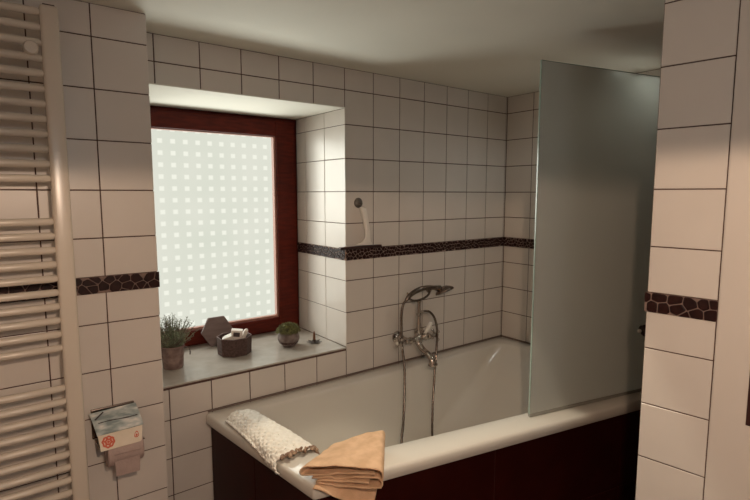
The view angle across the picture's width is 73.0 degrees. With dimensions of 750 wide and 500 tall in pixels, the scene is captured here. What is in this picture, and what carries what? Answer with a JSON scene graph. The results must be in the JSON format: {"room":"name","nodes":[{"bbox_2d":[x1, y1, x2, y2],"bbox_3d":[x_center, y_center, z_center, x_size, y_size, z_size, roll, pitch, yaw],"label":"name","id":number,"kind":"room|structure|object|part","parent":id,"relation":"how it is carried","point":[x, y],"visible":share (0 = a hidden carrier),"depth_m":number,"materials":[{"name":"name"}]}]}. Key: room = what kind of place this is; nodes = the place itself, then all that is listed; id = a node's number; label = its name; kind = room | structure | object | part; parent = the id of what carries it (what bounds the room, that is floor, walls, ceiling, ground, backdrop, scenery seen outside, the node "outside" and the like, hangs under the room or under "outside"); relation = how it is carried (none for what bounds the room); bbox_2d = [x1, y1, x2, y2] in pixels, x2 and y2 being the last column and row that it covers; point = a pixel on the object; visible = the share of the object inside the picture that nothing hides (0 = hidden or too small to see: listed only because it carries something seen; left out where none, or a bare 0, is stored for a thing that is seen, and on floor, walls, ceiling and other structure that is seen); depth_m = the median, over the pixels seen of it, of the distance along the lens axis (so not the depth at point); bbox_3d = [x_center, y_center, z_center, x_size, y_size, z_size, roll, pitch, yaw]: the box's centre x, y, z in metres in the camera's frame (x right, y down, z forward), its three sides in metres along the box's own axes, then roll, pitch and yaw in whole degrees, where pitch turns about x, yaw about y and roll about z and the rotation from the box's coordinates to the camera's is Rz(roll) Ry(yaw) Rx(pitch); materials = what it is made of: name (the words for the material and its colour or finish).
{"room":"bathroom","nodes":[
{"label":"bathroom","id":0,"kind":"room"},
{"bbox_2d":[0,0,167,499],"bbox_3d":[-1.312,0.231,1.384,1.324,2.290,0.211,-5,8,-37],"label":"wall","id":1,"kind":"structure","parent":0,"point":[104,58],"depth_m":1.56,"materials":[{"name":"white tile"}]},
{"bbox_2d":[0,0,89,499],"bbox_3d":[-1.099,0.248,1.334,0.548,1.796,0.128,-5,8,-37],"label":"towel radiator","id":2,"kind":"object","parent":1,"relation":"attached to","point":[48,26],"visible":1,"depth_m":1.39,"materials":[{"name":"white metal"}]},
{"bbox_2d":[0,271,159,302],"bbox_3d":[-1.167,0.134,1.350,1.126,0.053,0.010,-5,8,-37],"label":"trim","id":3,"kind":"structure","parent":1,"relation":"attached to","point":[102,284],"depth_m":1.58,"materials":[{"name":"brown tile"}]},
{"bbox_2d":[89,401,144,451],"bbox_3d":[-0.809,0.559,1.595,0.145,0.109,0.123,-5,8,-37],"label":"toilet roll holder","id":4,"kind":"object","parent":1,"relation":"attached to","point":[114,427],"visible":1,"depth_m":1.59,"materials":[{"name":"silver metal"}]},
{"bbox_3d":[-0.845,0.547,1.638,0.126,0.095,0.009,-5,8,-37],"label":"plate","id":5,"kind":"part","parent":4,"relation":"part of","materials":[{"name":"silver metal"}]},
{"bbox_3d":[-0.816,0.534,1.600,0.137,0.053,0.072,-6,8,-42],"label":"lid","id":6,"kind":"part","parent":4,"relation":"part of","materials":[{"name":"silver metal"}]},
{"bbox_3d":[-0.817,0.607,1.622,0.132,0.008,0.076,-5,8,-37],"label":"roll arm","id":7,"kind":"part","parent":4,"relation":"part of","materials":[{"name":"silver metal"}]},
{"bbox_2d":[104,435,143,475],"bbox_3d":[-0.792,0.636,1.601,0.102,0.116,0.092,-5,8,-37],"label":"toilet roll","id":8,"kind":"object","parent":4,"relation":"in","point":[126,459],"visible":0.68,"depth_m":1.57,"materials":[{"name":"paper"}]},
{"bbox_2d":[146,32,507,499],"bbox_3d":[-0.682,0.119,2.400,3.560,2.290,0.701,-5,8,-37],"label":"wall","id":9,"kind":"structure","parent":0,"point":[426,162],"depth_m":2.50,"materials":[{"name":"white tile"}]},
{"bbox_2d":[150,106,298,346],"bbox_3d":[-0.788,-0.105,2.485,0.877,1.111,0.120,-5,8,-37],"label":"window","id":10,"kind":"structure","parent":9,"relation":"in","point":[225,190],"depth_m":2.49,"materials":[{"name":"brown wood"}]},
{"bbox_3d":[-0.783,-0.094,2.462,0.646,0.937,0.001,-5,8,-37],"label":"glass pane","id":11,"kind":"part","parent":10,"relation":"part of","materials":[{"name":"white glass"}]},
{"bbox_2d":[149,83,344,119],"bbox_3d":[-0.628,-0.636,2.214,0.877,0.004,0.470,-5,8,-37],"label":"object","id":12,"kind":"structure","parent":9,"relation":"attached to","point":[161,95],"depth_m":2.18,"materials":[{"name":"paint"}]},
{"bbox_2d":[161,327,346,390],"bbox_3d":[-0.636,0.477,2.346,0.876,0.016,0.504,-5,8,-37],"label":"window sill","id":13,"kind":"structure","parent":9,"relation":"attached to","point":[204,363],"depth_m":2.26,"materials":[{"name":"grey stone"}]},
{"bbox_2d":[161,343,183,369],"bbox_3d":[-0.848,0.445,2.127,0.094,0.096,0.094,-5,8,-37],"label":"pot","id":14,"kind":"object","parent":13,"relation":"on","point":[172,354],"depth_m":2.09,"materials":[{"name":"ceramic"}]},
{"bbox_2d":[160,312,198,369],"bbox_3d":[-0.846,0.379,2.125,0.206,0.227,0.225,-1,6,-11],"label":"heather","id":15,"kind":"object","parent":13,"relation":"on","point":[172,349],"visible":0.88,"depth_m":2.10,"materials":[{"name":"plant"}]},
{"bbox_2d":[201,316,232,346],"bbox_3d":[-0.759,0.390,2.442,0.155,0.133,0.037,-5,8,-37],"label":"plaque","id":16,"kind":"object","parent":13,"relation":"on","point":[213,327],"visible":0.66,"depth_m":2.43,"materials":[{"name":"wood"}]},
{"bbox_2d":[217,332,251,356],"bbox_3d":[-0.643,0.431,2.320,0.144,0.082,0.144,-5,8,-37],"label":"basket","id":17,"kind":"object","parent":13,"relation":"on","point":[239,347],"visible":0.84,"depth_m":2.26,"materials":[{"name":"brown wicker"}]},
{"bbox_2d":[222,334,233,339],"bbox_3d":[-0.661,0.400,2.280,0.052,0.043,0.032,0,6,-3],"label":"soap bar","id":18,"kind":"object","parent":17,"relation":"in","point":[228,337],"visible":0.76,"depth_m":2.27,"materials":[{"name":"white wax"}]},
{"bbox_2d":[231,328,242,339],"bbox_3d":[-0.631,0.405,2.308,0.060,0.097,0.038,-1,6,-11],"label":"carton","id":19,"kind":"object","parent":17,"relation":"in","point":[237,333],"visible":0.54,"depth_m":2.29,"materials":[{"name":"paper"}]},
{"bbox_2d":[242,329,247,337],"bbox_3d":[-0.605,0.393,2.337,0.041,0.062,0.022,0,6,0],"label":"roll","id":20,"kind":"object","parent":17,"relation":"in","point":[245,331],"visible":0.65,"depth_m":2.33,"materials":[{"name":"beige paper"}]},
{"bbox_2d":[276,322,300,346],"bbox_3d":[-0.416,0.401,2.426,0.124,0.118,0.122,-5,8,-37],"label":"moss","id":21,"kind":"object","parent":13,"relation":"on","point":[288,335],"visible":1,"depth_m":2.39,"materials":[{"name":"plant"}]},
{"bbox_2d":[276,322,300,335],"bbox_3d":[-0.416,0.372,2.422,0.124,0.058,0.122,-5,8,-37],"label":"moss cushion","id":22,"kind":"object","parent":21,"relation":"on","point":[289,328],"depth_m":2.39,"materials":[{"name":"green plant"}]},
{"bbox_2d":[278,333,299,346],"bbox_3d":[-0.414,0.425,2.430,0.104,0.069,0.104,-5,8,-37],"label":"bowl","id":23,"kind":"object","parent":13,"relation":"on","point":[285,339],"depth_m":2.39,"materials":[{"name":"ceramic"}]},
{"bbox_2d":[308,331,320,342],"bbox_3d":[-0.297,0.425,2.483,0.075,0.058,0.073,-5,8,-37],"label":"holder","id":24,"kind":"object","parent":13,"relation":"on","point":[314,340],"visible":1,"depth_m":2.48,"materials":[{"name":"grey metal"}]},
{"bbox_3d":[-0.297,0.447,2.486,0.075,0.014,0.073,-5,8,-37],"label":"dish","id":25,"kind":"part","parent":24,"relation":"part of","materials":[{"name":"grey metal"}]},
{"bbox_2d":[297,242,345,259],"bbox_3d":[-0.277,0.003,2.546,0.010,0.053,0.462,-5,8,-37],"label":"trim","id":26,"kind":"structure","parent":9,"relation":"attached to","point":[330,252],"depth_m":2.52,"materials":[{"name":"tile"}]},
{"bbox_2d":[354,198,362,207],"bbox_3d":[-0.070,-0.220,2.368,0.048,0.048,0.030,-5,8,-37],"label":"hook","id":27,"kind":"object","parent":9,"relation":"attached to","point":[358,202],"visible":0.99,"depth_m":2.37,"materials":[{"name":"grey metal"}]},
{"bbox_2d":[339,207,381,249],"bbox_3d":[-0.062,-0.103,2.376,0.242,0.196,0.030,-5,8,-37],"label":"squeegee","id":28,"kind":"object","parent":27,"relation":"hanging from","point":[366,242],"visible":1,"depth_m":2.38,"materials":[{"name":"white plastic"}]},
{"bbox_3d":[-0.064,-0.010,2.389,0.242,0.008,0.006,-5,8,-37],"label":"rubber blade","id":29,"kind":"part","parent":28,"relation":"part of","materials":[{"name":"grey rubber"}]},
{"bbox_3d":[-0.051,-0.113,2.382,0.092,0.177,0.028,-5,8,-37],"label":"handle","id":30,"kind":"part","parent":28,"relation":"part of","materials":[{"name":"beige plastic"}]},
{"bbox_2d":[392,289,439,366],"bbox_3d":[0.235,0.382,2.551,0.283,0.374,0.215,-5,8,-37],"label":"mixer tap","id":31,"kind":"object","parent":9,"relation":"attached to","point":[420,334],"visible":0.98,"depth_m":2.56,"materials":[{"name":"silver metal"}]},
{"bbox_3d":[0.129,0.459,2.513,0.053,0.058,0.058,-5,8,-37],"label":"cross handle","id":32,"kind":"part","parent":31,"relation":"part of","materials":[{"name":"silver metal"}]},
{"bbox_3d":[0.226,0.346,2.574,0.041,0.186,0.034,-5,8,-37],"label":"riser post","id":33,"kind":"part","parent":31,"relation":"part of","materials":[{"name":"silver metal"}]},
{"bbox_3d":[0.254,0.512,2.540,0.049,0.117,0.152,-5,8,-37],"label":"spout","id":34,"kind":"part","parent":31,"relation":"part of","materials":[{"name":"silver metal"}]},
{"bbox_3d":[0.273,0.397,2.591,0.052,0.059,0.024,-5,8,-37],"label":"porcelain lever","id":35,"kind":"part","parent":31,"relation":"part of","materials":[{"name":"white ceramic"}]},
{"bbox_2d":[405,285,453,301],"bbox_3d":[0.282,0.213,2.575,0.306,0.069,0.095,-5,8,-37],"label":"shower","id":36,"kind":"object","parent":31,"relation":"on","point":[440,289],"visible":1,"depth_m":2.58,"materials":[{"name":"silver metal"}]},
{"bbox_2d":[400,300,437,443],"bbox_3d":[0.218,0.635,2.458,0.196,0.765,0.417,0,6,4],"label":"shower hose","id":37,"kind":"object","parent":36,"relation":"hanging from","point":[405,301],"visible":0.73,"depth_m":2.50,"materials":[{"name":"silver metal"}]},
{"bbox_3d":[0.308,0.444,2.648,0.053,0.058,0.058,-5,8,-37],"label":"cross handle","id":38,"kind":"part","parent":31,"relation":"part of","materials":[{"name":"silver metal"}]},
{"bbox_2d":[346,237,503,259],"bbox_3d":[0.319,-0.014,2.705,1.140,0.053,0.010,-5,8,-37],"label":"trim","id":39,"kind":"structure","parent":9,"relation":"attached to","point":[397,250],"depth_m":2.64,"materials":[{"name":"tile"}]},
{"bbox_2d":[78,0,664,96],"bbox_3d":[0.544,-0.709,0.596,3.660,0.150,3.502,-5,8,-37],"label":"ceiling","id":40,"kind":"structure","parent":0,"point":[495,47],"depth_m":1.79,"materials":[{"name":"paint"}]},
{"bbox_2d":[501,68,660,344],"bbox_3d":[1.323,0.106,2.519,0.218,2.290,1.570,-5,8,-37],"label":"wall","id":41,"kind":"structure","parent":0,"point":[522,110],"depth_m":2.94,"materials":[{"name":"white tile"}]},
{"bbox_2d":[504,237,533,248],"bbox_3d":[1.175,0.006,2.522,0.010,0.053,1.330,-5,8,-37],"label":"trim","id":42,"kind":"structure","parent":41,"relation":"attached to","point":[514,242],"depth_m":2.96,"materials":[{"name":"tile"}]},
{"bbox_2d":[635,0,740,499],"bbox_3d":[1.864,0.282,0.913,1.305,2.290,2.084,-5,8,-37],"label":"wall","id":43,"kind":"structure","parent":0,"point":[700,38],"depth_m":1.26,"materials":[{"name":"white tile"}]},
{"bbox_2d":[644,292,718,321],"bbox_3d":[0.769,0.142,1.280,0.010,0.053,0.163,-6,9,-44],"label":"trim","id":44,"kind":"structure","parent":43,"relation":"attached to","point":[689,307],"depth_m":1.27,"materials":[{"name":"dark brown mosaic stone tile"},{"name":"light beige grout"}]},
{"bbox_2d":[704,0,749,499],"bbox_3d":[1.167,0.395,0.936,0.069,2.060,0.920,-6,9,-44],"label":"door","id":45,"kind":"structure","parent":43,"relation":"in","point":[727,477],"depth_m":1.20,"materials":[{"name":"beige paint"}]},
{"bbox_3d":[0.883,0.320,1.173,0.003,0.189,0.030,-6,9,-44],"label":"lock plate","id":46,"kind":"part","parent":45,"relation":"part of","materials":[{"name":"brown metal"}]},
{"bbox_3d":[0.334,1.462,1.113,3.660,0.100,4.200,-5,8,-37],"label":"floor","id":47,"kind":"structure","parent":0,"visible":0},
{"bbox_2d":[206,335,641,499],"bbox_3d":[0.364,0.959,2.187,1.820,0.666,1.046,-5,8,-37],"label":"bathtub","id":48,"kind":"object","parent":47,"relation":"on","point":[484,444],"visible":0.71,"depth_m":2.07,"materials":[{"name":"beige ceramic"}]},
{"bbox_2d":[225,409,319,473],"bbox_3d":[-0.395,0.667,1.814,0.167,0.074,0.440,-6,9,-43],"label":"bath mat","id":49,"kind":"object","parent":48,"relation":"on","point":[273,442],"visible":0.98,"depth_m":1.76,"materials":[{"name":"white fabric"}]},
{"bbox_2d":[299,430,384,499],"bbox_3d":[-0.096,0.686,1.607,0.252,0.142,0.244,0,6,2],"label":"folded towel","id":50,"kind":"object","parent":48,"relation":"on","point":[352,468],"visible":1,"depth_m":1.51,"materials":[{"name":"orange fabric"}]},
{"bbox_2d":[528,60,659,416],"bbox_3d":[0.993,-0.035,2.062,0.845,1.347,0.061,-3,7,-25],"label":"screen","id":51,"kind":"object","parent":48,"relation":"on","point":[596,146],"visible":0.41,"depth_m":2.02,"materials":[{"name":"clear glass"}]},
{"bbox_3d":[1.161,0.345,2.175,0.057,0.058,0.053,-5,8,-37],"label":"door knob","id":52,"kind":"part","parent":51,"relation":"part of","materials":[{"name":"grey metal"}]}
]}

